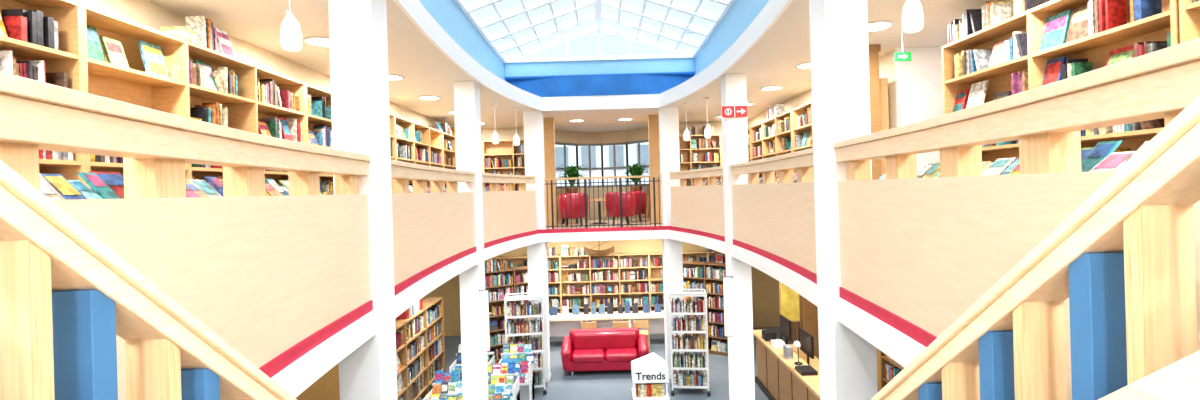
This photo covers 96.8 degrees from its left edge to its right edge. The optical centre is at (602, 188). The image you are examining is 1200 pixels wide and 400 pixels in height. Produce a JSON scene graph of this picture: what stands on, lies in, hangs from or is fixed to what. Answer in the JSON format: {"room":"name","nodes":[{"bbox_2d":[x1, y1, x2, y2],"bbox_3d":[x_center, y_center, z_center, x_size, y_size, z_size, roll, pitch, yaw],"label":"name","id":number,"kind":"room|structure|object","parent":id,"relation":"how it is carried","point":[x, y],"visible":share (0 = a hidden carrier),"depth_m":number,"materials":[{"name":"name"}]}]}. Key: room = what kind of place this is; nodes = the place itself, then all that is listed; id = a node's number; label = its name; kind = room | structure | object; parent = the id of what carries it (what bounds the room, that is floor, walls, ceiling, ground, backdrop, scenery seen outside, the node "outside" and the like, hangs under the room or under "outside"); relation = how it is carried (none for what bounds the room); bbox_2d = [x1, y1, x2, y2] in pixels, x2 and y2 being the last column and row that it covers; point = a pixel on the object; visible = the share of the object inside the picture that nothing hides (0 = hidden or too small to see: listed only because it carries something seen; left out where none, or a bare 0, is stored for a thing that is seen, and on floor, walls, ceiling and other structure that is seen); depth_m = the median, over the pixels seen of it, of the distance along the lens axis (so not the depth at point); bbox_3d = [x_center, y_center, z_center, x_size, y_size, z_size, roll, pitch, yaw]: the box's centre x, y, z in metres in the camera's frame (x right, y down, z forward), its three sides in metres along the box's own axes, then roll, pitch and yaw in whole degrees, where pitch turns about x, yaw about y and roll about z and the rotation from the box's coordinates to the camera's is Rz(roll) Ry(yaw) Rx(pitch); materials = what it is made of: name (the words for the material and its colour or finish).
{"room":"bookshop","nodes":[
{"label":"bookshop","id":0,"kind":"room"},
{"bbox_2d":[75,0,450,129],"bbox_3d":[-3.931,-0.325,5.700,0.120,2.570,17.400,-2,0,0],"label":"wall","id":1,"kind":"structure","parent":0,"point":[143,12],"depth_m":5.83,"materials":[{"name":"beige paint"}]},
{"bbox_2d":[296,363,339,399],"bbox_3d":[-5.286,2.739,6.200,0.120,3.020,18.400,-2,0,0],"label":"wall","id":2,"kind":"structure","parent":0,"point":[326,387],"depth_m":9.99,"materials":[{"name":"wood"}]},
{"bbox_2d":[543,118,556,225],"bbox_3d":[-1.322,-0.398,13.450,0.380,2.570,1.700,-2,0,0],"label":"wall","id":3,"kind":"structure","parent":0,"point":[549,132],"depth_m":12.60,"materials":[{"name":"brown wood"}]},
{"bbox_2d":[146,0,995,131],"bbox_3d":[-0.052,-1.859,7.000,10.600,0.280,20.400,-2,0,0],"label":"ceiling","id":4,"kind":"structure","parent":0,"point":[425,70],"depth_m":6.84,"materials":[{"name":"paint"}]},
{"bbox_2d":[280,0,301,51],"bbox_3d":[-2.328,-1.341,3.970,0.140,0.630,0.140,-2,0,0],"label":"pendant lamp","id":5,"kind":"object","parent":4,"relation":"hanging from","point":[290,34],"visible":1,"depth_m":3.92,"materials":[{"name":"white glass"}]},
{"bbox_2d":[303,37,329,46],"bbox_3d":[-3.097,-1.625,5.900,0.390,0.017,0.390,-2,0,0],"label":"recessed light","id":6,"kind":"object","parent":4,"relation":"in","point":[315,41],"depth_m":5.84,"materials":[{"name":"plastic"}]},
{"bbox_2d":[388,74,403,79],"bbox_3d":[-3.097,-1.625,7.750,0.390,0.017,0.390,-2,0,0],"label":"recessed light","id":7,"kind":"object","parent":4,"relation":"in","point":[391,76],"depth_m":7.74,"materials":[{"name":"plastic"}]},
{"bbox_2d":[418,96,440,99],"bbox_3d":[-3.097,-1.625,9.500,0.390,0.017,0.390,-2,0,0],"label":"recessed light","id":8,"kind":"object","parent":4,"relation":"in","point":[420,97],"depth_m":9.45,"materials":[{"name":"plastic"}]},
{"bbox_2d":[492,103,498,143],"bbox_3d":[-2.106,-1.267,10.400,0.136,0.790,0.136,-2,0,0],"label":"pendant lamp","id":9,"kind":"object","parent":4,"relation":"hanging from","point":[495,138],"visible":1,"depth_m":10.36,"materials":[{"name":"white glass"}]},
{"bbox_2d":[513,107,519,145],"bbox_3d":[-1.776,-1.276,10.900,0.136,0.790,0.136,-2,0,0],"label":"pendant lamp","id":10,"kind":"object","parent":4,"relation":"hanging from","point":[516,140],"visible":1,"depth_m":10.86,"materials":[{"name":"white glass"}]},
{"bbox_2d":[569,119,584,121],"bbox_3d":[-0.648,-1.693,13.200,0.390,0.017,0.390,-2,0,0],"label":"recessed light","id":11,"kind":"object","parent":4,"relation":"in","point":[575,120],"depth_m":13.14,"materials":[{"name":"plastic"}]},
{"bbox_2d":[617,118,632,120],"bbox_3d":[0.552,-1.727,13.200,0.390,0.017,0.390,-2,0,0],"label":"recessed light","id":12,"kind":"object","parent":4,"relation":"in","point":[623,119],"depth_m":13.17,"materials":[{"name":"plastic"}]},
{"bbox_2d":[683,102,689,140],"bbox_3d":[1.702,-1.373,10.900,0.136,0.790,0.136,-2,0,0],"label":"pendant lamp","id":13,"kind":"object","parent":4,"relation":"hanging from","point":[686,136],"visible":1,"depth_m":10.86,"materials":[{"name":"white glass"}]},
{"bbox_2d":[704,97,710,137],"bbox_3d":[2.032,-1.382,10.400,0.136,0.790,0.136,-2,0,0],"label":"pendant lamp","id":14,"kind":"object","parent":4,"relation":"hanging from","point":[707,131],"visible":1,"depth_m":10.36,"materials":[{"name":"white glass"}]},
{"bbox_2d":[760,86,782,90],"bbox_3d":[3.001,-1.795,9.500,0.390,0.017,0.390,-2,0,0],"label":"recessed light","id":15,"kind":"object","parent":4,"relation":"in","point":[767,88],"depth_m":9.47,"materials":[{"name":"plastic"}]},
{"bbox_2d":[795,62,810,68],"bbox_3d":[3.001,-1.795,7.750,0.390,0.017,0.390,-2,0,0],"label":"recessed light","id":16,"kind":"object","parent":4,"relation":"in","point":[804,65],"depth_m":7.77,"materials":[{"name":"plastic"}]},
{"bbox_2d":[868,21,893,31],"bbox_3d":[3.001,-1.795,5.900,0.390,0.017,0.390,-2,0,0],"label":"recessed light","id":17,"kind":"object","parent":4,"relation":"in","point":[877,25],"depth_m":5.84,"materials":[{"name":"plastic"}]},
{"bbox_2d":[894,31,910,61],"bbox_3d":[3.436,-1.642,6.114,0.180,0.350,0.033,-2,0,0],"label":"exit sign","id":18,"kind":"object","parent":4,"relation":"hanging from","point":[898,56],"visible":1,"depth_m":6.10,"materials":[{"name":"green"}]},
{"bbox_2d":[902,0,923,33],"bbox_3d":[2.300,-1.475,3.970,0.140,0.620,0.140,-2,0,0],"label":"pendant lamp","id":19,"kind":"object","parent":4,"relation":"hanging from","point":[912,14],"visible":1,"depth_m":3.92,"materials":[{"name":"white glass"}]},
{"bbox_2d":[419,0,768,96],"bbox_3d":[-0.068,-2.425,5.810,4.360,0.849,11.820,-2,0,0],"label":"frame","id":20,"kind":"structure","parent":0,"point":[448,14],"depth_m":9.84,"materials":[{"name":"blue paint"}]},
{"bbox_2d":[393,0,792,110],"bbox_3d":[-0.051,-1.829,5.761,3.808,0.260,11.278,-2,0,0],"label":"trim","id":21,"kind":"structure","parent":20,"relation":"attached to","point":[414,10],"depth_m":7.84,"materials":[{"name":"white paint"}]},
{"bbox_2d":[455,0,734,62],"bbox_3d":[-0.090,-3.208,5.810,4.280,0.832,11.820,-2,0,0],"label":"skylight","id":22,"kind":"object","parent":20,"relation":"attached to","point":[468,9],"visible":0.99,"depth_m":9.99,"materials":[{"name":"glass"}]},
{"bbox_2d":[505,72,694,96],"bbox_3d":[-0.063,-2.244,11.488,4.100,0.480,0.197,-2,0,0],"label":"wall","id":23,"kind":"structure","parent":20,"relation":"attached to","point":[626,83],"depth_m":11.46,"materials":[{"name":"blue paint"}]},
{"bbox_2d":[422,239,779,335],"bbox_3d":[0.073,2.599,15.360,10.600,3.000,0.120,-2,0,0],"label":"wall","id":24,"kind":"structure","parent":0,"point":[765,289],"depth_m":15.30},
{"bbox_2d":[481,122,722,172],"bbox_3d":[-0.012,-0.435,14.800,7.720,2.570,1.000,-2,0,0],"label":"wall","id":25,"kind":"structure","parent":0,"point":[486,133],"depth_m":14.30,"materials":[{"name":"paint"}]},
{"bbox_2d":[555,128,649,219],"bbox_3d":[-0.012,-0.435,15.708,2.917,2.570,1.080,-2,0,0],"label":"window bay","id":26,"kind":"object","parent":25,"relation":"attached to","point":[635,136],"visible":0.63,"depth_m":15.99,"materials":[{"name":"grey glass"}]},
{"bbox_2d":[546,217,661,228],"bbox_3d":[0.027,0.965,7.000,10.600,0.230,20.000,-2,0,0],"label":"floor","id":27,"kind":"structure","parent":0,"point":[591,220],"depth_m":13.44,"materials":[{"name":"brown wood"}]},
{"bbox_2d":[0,0,86,185],"bbox_3d":[-3.635,-0.292,2.235,0.310,2.488,2.698,-2,0,0],"label":"bookcase","id":28,"kind":"object","parent":27,"relation":"on","point":[41,40],"visible":0.23,"depth_m":3.45,"materials":[{"name":"brown wood"}]},
{"bbox_2d":[0,9,72,160],"bbox_3d":[-3.616,-0.330,2.234,0.210,2.414,2.628,-2,0,0],"label":"books","id":29,"kind":"object","parent":28,"relation":"on","point":[50,28],"depth_m":3.37,"materials":[{"name":"multicoloured paper"}]},
{"bbox_2d":[82,3,306,193],"bbox_3d":[-3.635,-0.293,4.935,0.310,2.488,2.698,-2,0,0],"label":"bookcase","id":30,"kind":"object","parent":27,"relation":"on","point":[178,70],"visible":0.32,"depth_m":4.56,"materials":[{"name":"brown wood"}]},
{"bbox_2d":[0,72,536,399],"bbox_3d":[-1.883,0.319,5.771,1.203,1.167,11.036,-2,0,-1],"label":"balustrade","id":31,"kind":"object","parent":27,"relation":"on","point":[262,266],"visible":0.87,"depth_m":2.50,"materials":[{"name":"brown wood"}]},
{"bbox_2d":[39,171,512,199],"bbox_3d":[-2.027,-0.008,5.731,0.721,0.130,10.404,-2,0,-2],"label":"books","id":32,"kind":"object","parent":31,"relation":"on","point":[135,185],"depth_m":2.64,"materials":[{"name":"multicoloured paper"}]},
{"bbox_2d":[222,190,499,196],"bbox_3d":[-2.006,0.461,5.758,0.945,0.890,10.768,-2,0,-1],"label":"display shelf","id":33,"kind":"object","parent":31,"relation":"attached to","point":[225,193],"depth_m":4.00,"materials":[{"name":"brown wood"}]},
{"bbox_2d":[306,83,395,194],"bbox_3d":[-3.631,-0.149,7.635,0.310,2.200,2.698,-2,0,0],"label":"bookcase","id":34,"kind":"object","parent":27,"relation":"on","point":[318,100],"visible":0.09,"depth_m":6.78,"materials":[{"name":"brown wood"}]},
{"bbox_2d":[395,115,444,189],"bbox_3d":[-3.631,-0.149,10.335,0.310,2.200,2.698,-2,0,0],"label":"bookcase","id":35,"kind":"object","parent":27,"relation":"on","point":[416,143],"visible":0.27,"depth_m":10.32,"materials":[{"name":"brown wood"}]},
{"bbox_2d":[437,121,455,188],"bbox_3d":[-3.635,-0.290,12.735,0.310,2.482,2.098,-2,0,0],"label":"bookcase","id":36,"kind":"object","parent":27,"relation":"on","point":[449,143],"visible":0.21,"depth_m":12.44,"materials":[{"name":"brown wood"}]},
{"bbox_2d":[483,140,524,190],"bbox_3d":[-2.331,-0.185,14.105,1.578,2.200,0.310,-2,0,0],"label":"bookcase","id":37,"kind":"object","parent":27,"relation":"on","point":[503,157],"visible":0.27,"depth_m":14.10,"materials":[{"name":"brown wood"}]},
{"bbox_2d":[558,193,588,225],"bbox_3d":[-0.687,0.486,12.460,0.700,0.772,0.620,-2,0,0],"label":"tub chair","id":38,"kind":"object","parent":27,"relation":"on","point":[565,197],"visible":0.8,"depth_m":12.20,"materials":[{"name":"leather"}]},
{"bbox_2d":[259,226,936,377],"bbox_3d":[0.024,0.870,5.774,4.148,0.080,11.372,-2,0,0],"label":"trim red edge","id":39,"kind":"object","parent":27,"relation":"attached to","point":[274,366],"depth_m":3.97,"materials":[{"name":"red paint"}]},
{"bbox_2d":[588,200,607,223],"bbox_3d":[-0.084,0.563,13.100,0.600,0.580,0.600,-2,0,0],"label":"round coffee table","id":40,"kind":"object","parent":27,"relation":"on","point":[600,201],"visible":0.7,"depth_m":13.07,"materials":[{"name":"brown wood"}]},
{"bbox_2d":[271,230,926,397],"bbox_3d":[0.028,1.005,5.754,4.148,0.190,11.332,-2,0,0],"label":"trim","id":41,"kind":"structure","parent":27,"relation":"attached to","point":[303,372],"depth_m":4.21,"materials":[{"name":"paint"}]},
{"bbox_2d":[544,175,661,228],"bbox_3d":[0.008,0.292,11.460,2.500,1.115,0.080,-2,0,0],"label":"bridge railing","id":42,"kind":"object","parent":27,"relation":"on","point":[621,224],"visible":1,"depth_m":11.45,"materials":[{"name":"black metal"}]},
{"bbox_2d":[559,197,648,220],"bbox_3d":[0.015,0.555,14.750,2.500,0.590,0.400,-2,0,0],"label":"window bench","id":43,"kind":"object","parent":27,"relation":"on","point":[560,219],"visible":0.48,"depth_m":14.58,"materials":[{"name":"brown wood"}]},
{"bbox_2d":[558,165,586,192],"bbox_3d":[-0.848,-0.193,14.750,0.825,0.953,0.759,-2,0,0],"label":"potted plant","id":44,"kind":"object","parent":43,"relation":"on","point":[572,171],"visible":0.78,"depth_m":14.64,"materials":[{"name":"green plant"}]},
{"bbox_2d":[623,163,648,190],"bbox_3d":[0.916,-0.234,14.741,0.752,0.937,0.802,-2,0,0],"label":"potted plant","id":45,"kind":"object","parent":43,"relation":"on","point":[634,170],"visible":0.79,"depth_m":14.63,"materials":[{"name":"green plant"}]},
{"bbox_2d":[605,192,634,223],"bbox_3d":[0.413,0.455,12.460,0.700,0.772,0.620,-2,0,0],"label":"tub chair","id":46,"kind":"object","parent":27,"relation":"on","point":[612,212],"visible":0.73,"depth_m":12.21,"materials":[{"name":"leather"}]},
{"bbox_2d":[626,191,646,221],"bbox_3d":[0.803,0.444,13.500,0.620,0.772,0.700,-2,0,0],"label":"tub chair","id":47,"kind":"object","parent":27,"relation":"on","point":[643,193],"visible":0.44,"depth_m":13.22,"materials":[{"name":"leather"}]},
{"bbox_2d":[679,125,720,185],"bbox_3d":[2.313,-0.443,14.105,1.578,2.456,0.310,-2,0,0],"label":"bookcase","id":48,"kind":"object","parent":27,"relation":"on","point":[699,152],"visible":0.34,"depth_m":14.06,"materials":[{"name":"brown wood"}]},
{"bbox_2d":[747,127,750,161],"bbox_3d":[3.617,-0.351,13.135,0.310,2.200,1.298,-2,0,0],"label":"bookcase","id":49,"kind":"object","parent":27,"relation":"on","point":[749,142],"visible":0.08,"depth_m":12.71,"materials":[{"name":"brown wood"}]},
{"bbox_2d":[748,134,749,157],"bbox_3d":[3.597,-0.335,13.141,0.210,2.020,1.218,-2,0,0],"label":"books","id":50,"kind":"object","parent":49,"relation":"on","point":[748,134],"depth_m":12.74,"materials":[{"name":"paper"}]},
{"bbox_2d":[750,104,793,183],"bbox_3d":[3.613,-0.495,11.085,0.310,2.488,2.698,-2,0,0],"label":"bookcase","id":51,"kind":"object","parent":27,"relation":"on","point":[772,137],"visible":0.4,"depth_m":11.02,"materials":[{"name":"brown wood"}]},
{"bbox_2d":[792,78,888,180],"bbox_3d":[3.617,-0.351,8.335,0.310,2.200,2.698,-2,0,0],"label":"bookcase","id":52,"kind":"object","parent":27,"relation":"on","point":[802,126],"visible":0.08,"depth_m":9.11,"materials":[{"name":"brown wood"}]},
{"bbox_2d":[795,107,811,178],"bbox_3d":[3.597,-0.353,8.338,0.210,2.056,2.625,-2,0,0],"label":"books","id":53,"kind":"object","parent":52,"relation":"on","point":[803,115],"depth_m":9.40,"materials":[{"name":"paper"}]},
{"bbox_2d":[868,44,881,176],"bbox_3d":[3.397,-0.530,6.798,0.260,2.570,0.195,-2,0,0],"label":"pillar","id":54,"kind":"structure","parent":27,"relation":"on","point":[873,50],"depth_m":6.72,"materials":[{"name":"wood"}]},
{"bbox_2d":[669,38,1199,399],"bbox_3d":[1.898,0.214,5.771,1.203,1.167,11.036,-2,0,1],"label":"balustrade","id":55,"kind":"object","parent":27,"relation":"on","point":[922,245],"visible":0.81,"depth_m":2.64,"materials":[{"name":"brown wood"}]},
{"bbox_2d":[692,140,1148,185],"bbox_3d":[2.023,-0.121,5.764,0.720,0.130,10.473,-2,0,2],"label":"books","id":56,"kind":"object","parent":55,"relation":"on","point":[1038,160],"depth_m":2.64,"materials":[{"name":"multicoloured paper"}]},
{"bbox_2d":[941,0,1179,170],"bbox_3d":[3.613,-0.493,4.305,0.310,2.485,2.198,-2,0,0],"label":"bookcase","id":57,"kind":"object","parent":27,"relation":"on","point":[990,54],"visible":0.34,"depth_m":4.25,"materials":[{"name":"brown wood"}]},
{"bbox_2d":[1179,0,1199,42],"bbox_3d":[3.613,-0.489,2.085,0.310,2.476,2.198,-2,0,0],"label":"bookcase","id":58,"kind":"object","parent":27,"relation":"on","point":[1189,10],"visible":0.19,"depth_m":3.16,"materials":[{"name":"brown wood"}]},
{"bbox_2d":[648,115,661,222],"bbox_3d":[1.297,-0.471,13.450,0.380,2.570,1.700,-2,0,0],"label":"wall","id":59,"kind":"structure","parent":0,"point":[653,120],"depth_m":12.60,"materials":[{"name":"brown wood"}]},
{"bbox_2d":[444,327,878,399],"bbox_3d":[0.117,4.198,6.925,10.900,0.200,20.150,-2,0,0],"label":"floor","id":60,"kind":"structure","parent":0,"point":[617,384],"depth_m":11.37,"materials":[{"name":"grey carpet"}]},
{"bbox_2d":[328,0,397,399],"bbox_3d":[-1.936,1.244,4.390,0.364,5.820,0.344,-2,0,0],"label":"column","id":61,"kind":"structure","parent":60,"relation":"on","point":[357,28],"depth_m":4.23,"materials":[{"name":"white paint"}]},
{"bbox_2d":[395,297,444,399],"bbox_3d":[-3.223,2.997,8.850,0.310,2.388,2.928,-2,0,0],"label":"bookcase","id":62,"kind":"object","parent":60,"relation":"on","point":[420,347],"visible":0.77,"depth_m":9.07,"materials":[{"name":"brown wood"}]},
{"bbox_2d":[423,369,462,399],"bbox_3d":[-2.574,3.638,8.925,0.650,1.070,0.650,-2,0,0],"label":"display stand","id":63,"kind":"object","parent":60,"relation":"on","point":[453,379],"visible":0.84,"depth_m":8.99,"materials":[{"name":"paper"}]},
{"bbox_2d":[454,81,487,399],"bbox_3d":[-2.056,1.248,8.375,0.344,5.820,0.374,-2,0,0],"label":"column","id":64,"kind":"structure","parent":60,"relation":"on","point":[466,93],"depth_m":8.20,"materials":[{"name":"white paint"}]},
{"bbox_2d":[479,290,489,350],"bbox_3d":[-1.800,2.010,8.170,0.170,0.938,0.060,-2,0,0],"label":"sign panel","id":65,"kind":"object","parent":64,"relation":"attached to","point":[484,303],"visible":1,"depth_m":8.14,"materials":[{"name":"white paint"}]},
{"bbox_2d":[449,344,494,391],"bbox_3d":[-2.451,3.561,10.075,0.702,1.218,0.650,-2,0,0],"label":"display stand","id":66,"kind":"object","parent":60,"relation":"on","point":[457,364],"visible":0.13,"depth_m":10.12,"materials":[{"name":"white metal"}]},
{"bbox_2d":[455,344,489,374],"bbox_3d":[-2.443,3.302,10.066,0.672,0.701,0.492,-2,0,0],"label":"books","id":67,"kind":"object","parent":66,"relation":"on","point":[458,362],"depth_m":10.12,"materials":[{"name":"paper"}]},
{"bbox_2d":[487,361,519,399],"bbox_3d":[-1.825,3.616,9.300,0.650,1.072,0.600,-2,0,0],"label":"display stand","id":68,"kind":"object","parent":60,"relation":"on","point":[496,391],"visible":0.74,"depth_m":9.35,"materials":[{"name":"paper"}]},
{"bbox_2d":[485,259,529,363],"bbox_3d":[-2.223,2.918,13.155,1.628,2.490,0.310,-2,0,-32],"label":"bookcase","id":69,"kind":"object","parent":60,"relation":"on","point":[500,280],"visible":0.36,"depth_m":12.91,"materials":[{"name":"brown wood"}]},
{"bbox_2d":[498,342,534,399],"bbox_3d":[-1.631,3.558,10.125,0.641,1.177,0.550,-2,0,0],"label":"display stand","id":70,"kind":"object","parent":60,"relation":"on","point":[526,358],"visible":0.66,"depth_m":10.15,"materials":[{"name":"paper"}]},
{"bbox_2d":[501,342,533,383],"bbox_3d":[-1.623,3.306,10.129,0.611,0.673,0.418,-2,0,0],"label":"books","id":71,"kind":"object","parent":70,"relation":"on","point":[510,353],"depth_m":10.18,"materials":[{"name":"paper"}]},
{"bbox_2d":[488,247,560,336],"bbox_3d":[-2.434,2.916,15.105,2.498,2.507,0.310,-2,0,0],"label":"bookcase","id":72,"kind":"object","parent":60,"relation":"on","point":[553,260],"visible":0.14,"depth_m":15.01,"materials":[{"name":"brown wood"}]},
{"bbox_2d":[507,247,559,312],"bbox_3d":[-2.437,2.879,15.085,2.428,2.433,0.210,-2,0,0],"label":"books","id":73,"kind":"object","parent":72,"relation":"on","point":[553,260],"depth_m":15.01,"materials":[{"name":"multicoloured paper"}]},
{"bbox_2d":[504,292,546,394],"bbox_3d":[-1.590,3.154,10.903,0.820,1.984,0.496,-2,0,-7],"label":"rack","id":74,"kind":"object","parent":60,"relation":"on","point":[518,328],"visible":0.66,"depth_m":10.73,"materials":[{"name":"white metal"}]},
{"bbox_2d":[523,110,550,381],"bbox_3d":[-1.431,1.230,11.575,0.414,5.820,0.374,-2,0,0],"label":"column","id":75,"kind":"structure","parent":60,"relation":"on","point":[533,120],"depth_m":11.40,"materials":[{"name":"white paint"}]},
{"bbox_2d":[581,321,596,328],"bbox_3d":[-0.347,3.701,13.440,0.410,0.821,0.430,-2,0,0],"label":"wooden chair","id":76,"kind":"object","parent":60,"relation":"on","point":[584,325],"visible":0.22,"depth_m":13.24,"materials":[{"name":"brown wood"}]},
{"bbox_2d":[0,95,1199,399],"bbox_3d":[0.053,1.908,2.175,2.230,5.443,4.250,-2,0,0],"label":"staircase","id":77,"kind":"structure","parent":60,"relation":"on","point":[1123,260],"depth_m":1.06,"materials":[{"name":"brown wood"}]},
{"bbox_2d":[560,245,649,312],"bbox_3d":[0.064,2.829,15.105,2.498,2.540,0.310,-2,0,0],"label":"bookcase","id":78,"kind":"object","parent":60,"relation":"on","point":[617,279],"visible":0.63,"depth_m":15.01,"materials":[{"name":"brown wood"}]},
{"bbox_2d":[584,240,613,255],"bbox_3d":[-0.105,1.604,14.800,0.840,0.500,0.228,-2,0,0],"label":"model","id":79,"kind":"object","parent":78,"relation":"on","point":[599,252],"visible":0.88,"depth_m":14.77},
{"bbox_2d":[561,328,648,374],"bbox_3d":[0.043,3.680,12.094,1.946,0.840,0.863,-2,0,0],"label":"leather sofa","id":80,"kind":"object","parent":60,"relation":"on","point":[604,349],"visible":0.88,"depth_m":12.01,"materials":[{"name":"red leather"}]},
{"bbox_2d":[572,348,604,362],"bbox_3d":[-0.323,3.740,11.988,0.726,0.180,0.625,-2,0,0],"label":"seat cushion","id":81,"kind":"object","parent":80,"relation":"on","point":[579,355],"depth_m":11.72,"materials":[{"name":"red leather"}]},
{"bbox_2d":[573,331,636,349],"bbox_3d":[0.038,3.500,12.310,1.460,0.400,0.260,-2,0,0],"label":"cushion","id":82,"kind":"object","parent":80,"relation":"on","point":[582,340],"depth_m":12.18,"materials":[{"name":"red leather"}]},
{"bbox_2d":[605,347,637,361],"bbox_3d":[0.411,3.720,11.988,0.726,0.180,0.625,-2,0,0],"label":"seat cushion","id":83,"kind":"object","parent":80,"relation":"on","point":[612,354],"depth_m":11.72,"materials":[{"name":"red leather"}]},
{"bbox_2d":[549,302,664,335],"bbox_3d":[0.144,3.553,14.025,3.310,1.089,0.650,-2,0,0],"label":"desk","id":84,"kind":"object","parent":60,"relation":"on","point":[560,324],"visible":0.74,"depth_m":14.16,"materials":[{"name":"white wood"}]},
{"bbox_2d":[550,302,661,315],"bbox_3d":[0.068,3.160,14.150,2.959,0.299,0.100,-2,0,0],"label":"books","id":85,"kind":"object","parent":84,"relation":"on","point":[646,306],"depth_m":14.14,"materials":[{"name":"multicoloured paper"}]},
{"bbox_2d":[613,321,628,327],"bbox_3d":[0.453,3.679,13.390,0.410,0.821,0.430,-2,0,0],"label":"wooden chair","id":86,"kind":"object","parent":60,"relation":"on","point":[615,324],"visible":0.24,"depth_m":13.19,"materials":[{"name":"brown wood"}]},
{"bbox_2d":[633,319,649,352],"bbox_3d":[0.953,3.665,13.440,0.410,0.821,0.430,-2,0,0],"label":"wooden chair","id":87,"kind":"object","parent":60,"relation":"on","point":[636,324],"visible":0.6,"depth_m":13.24,"materials":[{"name":"brown wood"}]},
{"bbox_2d":[631,352,668,399],"bbox_3d":[0.829,3.518,9.400,0.620,1.120,0.500,-2,0,0],"label":"display stand","id":88,"kind":"object","parent":60,"relation":"on","point":[650,378],"visible":1,"depth_m":9.22,"materials":[{"name":"white paint"}]},
{"bbox_2d":[636,383,664,396],"bbox_3d":[0.828,3.493,9.335,0.480,0.210,0.230,-2,0,0],"label":"books","id":89,"kind":"object","parent":88,"relation":"on","point":[642,389],"depth_m":9.22,"materials":[{"name":"paper"}]},
{"bbox_2d":[658,107,684,378],"bbox_3d":[1.498,1.149,11.575,0.414,5.820,0.374,-2,0,0],"label":"column","id":90,"kind":"structure","parent":60,"relation":"on","point":[668,116],"depth_m":11.40,"materials":[{"name":"white paint"}]},
{"bbox_2d":[648,248,725,333],"bbox_3d":[2.563,2.760,15.105,2.498,2.540,0.310,-2,0,0],"label":"bookcase","id":91,"kind":"object","parent":60,"relation":"on","point":[655,258],"visible":0.13,"depth_m":15.04,"materials":[{"name":"brown wood"}]},
{"bbox_2d":[669,289,710,396],"bbox_3d":[1.718,3.046,10.667,0.783,2.014,0.501,-2,0,7],"label":"rack","id":92,"kind":"object","parent":60,"relation":"on","point":[684,362],"visible":1,"depth_m":10.49,"materials":[{"name":"white metal"}]},
{"bbox_2d":[683,261,727,355],"bbox_3d":[2.593,2.929,13.207,1.628,2.200,0.310,-2,0,32],"label":"bookcase","id":93,"kind":"object","parent":60,"relation":"on","point":[708,276],"visible":0.43,"depth_m":13.08,"materials":[{"name":"brown wood"}]},
{"bbox_2d":[720,73,754,399],"bbox_3d":[2.122,1.131,8.375,0.344,5.820,0.374,-2,0,0],"label":"column","id":94,"kind":"structure","parent":60,"relation":"on","point":[733,86],"depth_m":8.20,"materials":[{"name":"white paint"}]},
{"bbox_2d":[722,276,732,336],"bbox_3d":[1.916,1.796,8.170,0.170,0.918,0.060,-2,0,0],"label":"sign panel","id":95,"kind":"object","parent":94,"relation":"attached to","point":[727,289],"visible":1,"depth_m":8.14,"materials":[{"name":"white paint"}]},
{"bbox_2d":[722,106,746,117],"bbox_3d":[2.018,-1.187,8.176,0.380,0.170,0.028,-2,0,0],"label":"sign","id":96,"kind":"object","parent":94,"relation":"attached to","point":[727,111],"visible":1,"depth_m":8.16,"materials":[{"name":"red plastic"}]},
{"bbox_2d":[753,314,819,399],"bbox_3d":[3.592,3.246,9.000,1.000,1.510,4.300,-2,0,0],"label":"countertop","id":97,"kind":"structure","parent":60,"relation":"on","point":[786,371],"depth_m":9.63,"materials":[{"name":"brown wood"}]},
{"bbox_2d":[780,314,791,343],"bbox_3d":[3.642,2.899,10.600,0.220,0.680,0.560,-2,0,0],"label":"computer monitor","id":98,"kind":"object","parent":97,"relation":"on","point":[785,324],"depth_m":10.53,"materials":[{"name":"black plastic"}]},
{"bbox_2d":[799,328,813,364],"bbox_3d":[3.642,2.899,9.500,0.220,0.680,0.560,-2,0,0],"label":"computer monitor","id":99,"kind":"object","parent":97,"relation":"on","point":[806,340],"depth_m":9.44,"materials":[{"name":"black plastic"}]},
{"bbox_2d":[779,282,799,341],"bbox_3d":[4.014,2.939,11.435,0.420,2.100,0.370,-2,0,0],"label":"notice board","id":100,"kind":"object","parent":60,"relation":"on","point":[789,299],"visible":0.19,"depth_m":11.38,"materials":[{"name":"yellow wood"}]},
{"bbox_2d":[789,295,817,357],"bbox_3d":[4.614,2.922,12.400,0.338,2.100,1.000,-2,0,0],"label":"storage cabinet","id":101,"kind":"object","parent":60,"relation":"on","point":[808,310],"visible":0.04,"depth_m":11.90,"materials":[{"name":"brown wood"}]},
{"bbox_2d":[809,0,877,399],"bbox_3d":[2.002,1.135,4.390,0.364,5.820,0.344,-2,0,0],"label":"column","id":102,"kind":"structure","parent":60,"relation":"on","point":[838,28],"depth_m":4.23,"materials":[{"name":"white paint"}]},
{"bbox_2d":[880,351,903,388],"bbox_3d":[4.439,2.927,6.900,0.310,2.100,2.628,-2,0,0],"label":"bookcase","id":103,"kind":"object","parent":60,"relation":"on","point":[890,368],"visible":0.07,"depth_m":8.09,"materials":[{"name":"brown wood"}]},
{"bbox_2d":[885,355,902,380],"bbox_3d":[4.418,2.922,6.904,0.210,1.963,2.553,-2,0,0],"label":"books","id":104,"kind":"object","parent":103,"relation":"on","point":[892,368],"depth_m":7.99,"materials":[{"name":"paper"}]},
{"bbox_2d":[817,307,880,390],"bbox_3d":[5.430,2.439,6.200,0.120,3.020,18.400,-2,0,0],"label":"wall","id":105,"kind":"structure","parent":0,"point":[878,350],"depth_m":10.44,"materials":[{"name":"wood"}]},
{"bbox_2d":[747,0,1013,168],"bbox_3d":[4.371,-0.557,5.700,1.050,2.570,17.400,-2,0,0],"label":"wall","id":106,"kind":"structure","parent":0,"point":[915,88],"depth_m":6.90,"materials":[{"name":"white paint"}]},
{"label":"outside","id":107,"kind":"structure","parent":0,"visible":0},
{"bbox_2d":[555,142,648,185],"bbox_3d":[0.012,0.425,26.500,14.400,7.350,1.600,-2,0,0],"label":"neighbouring building","id":108,"kind":"structure","parent":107,"point":[620,150],"depth_m":26.00,"materials":[{"name":"white metal"}]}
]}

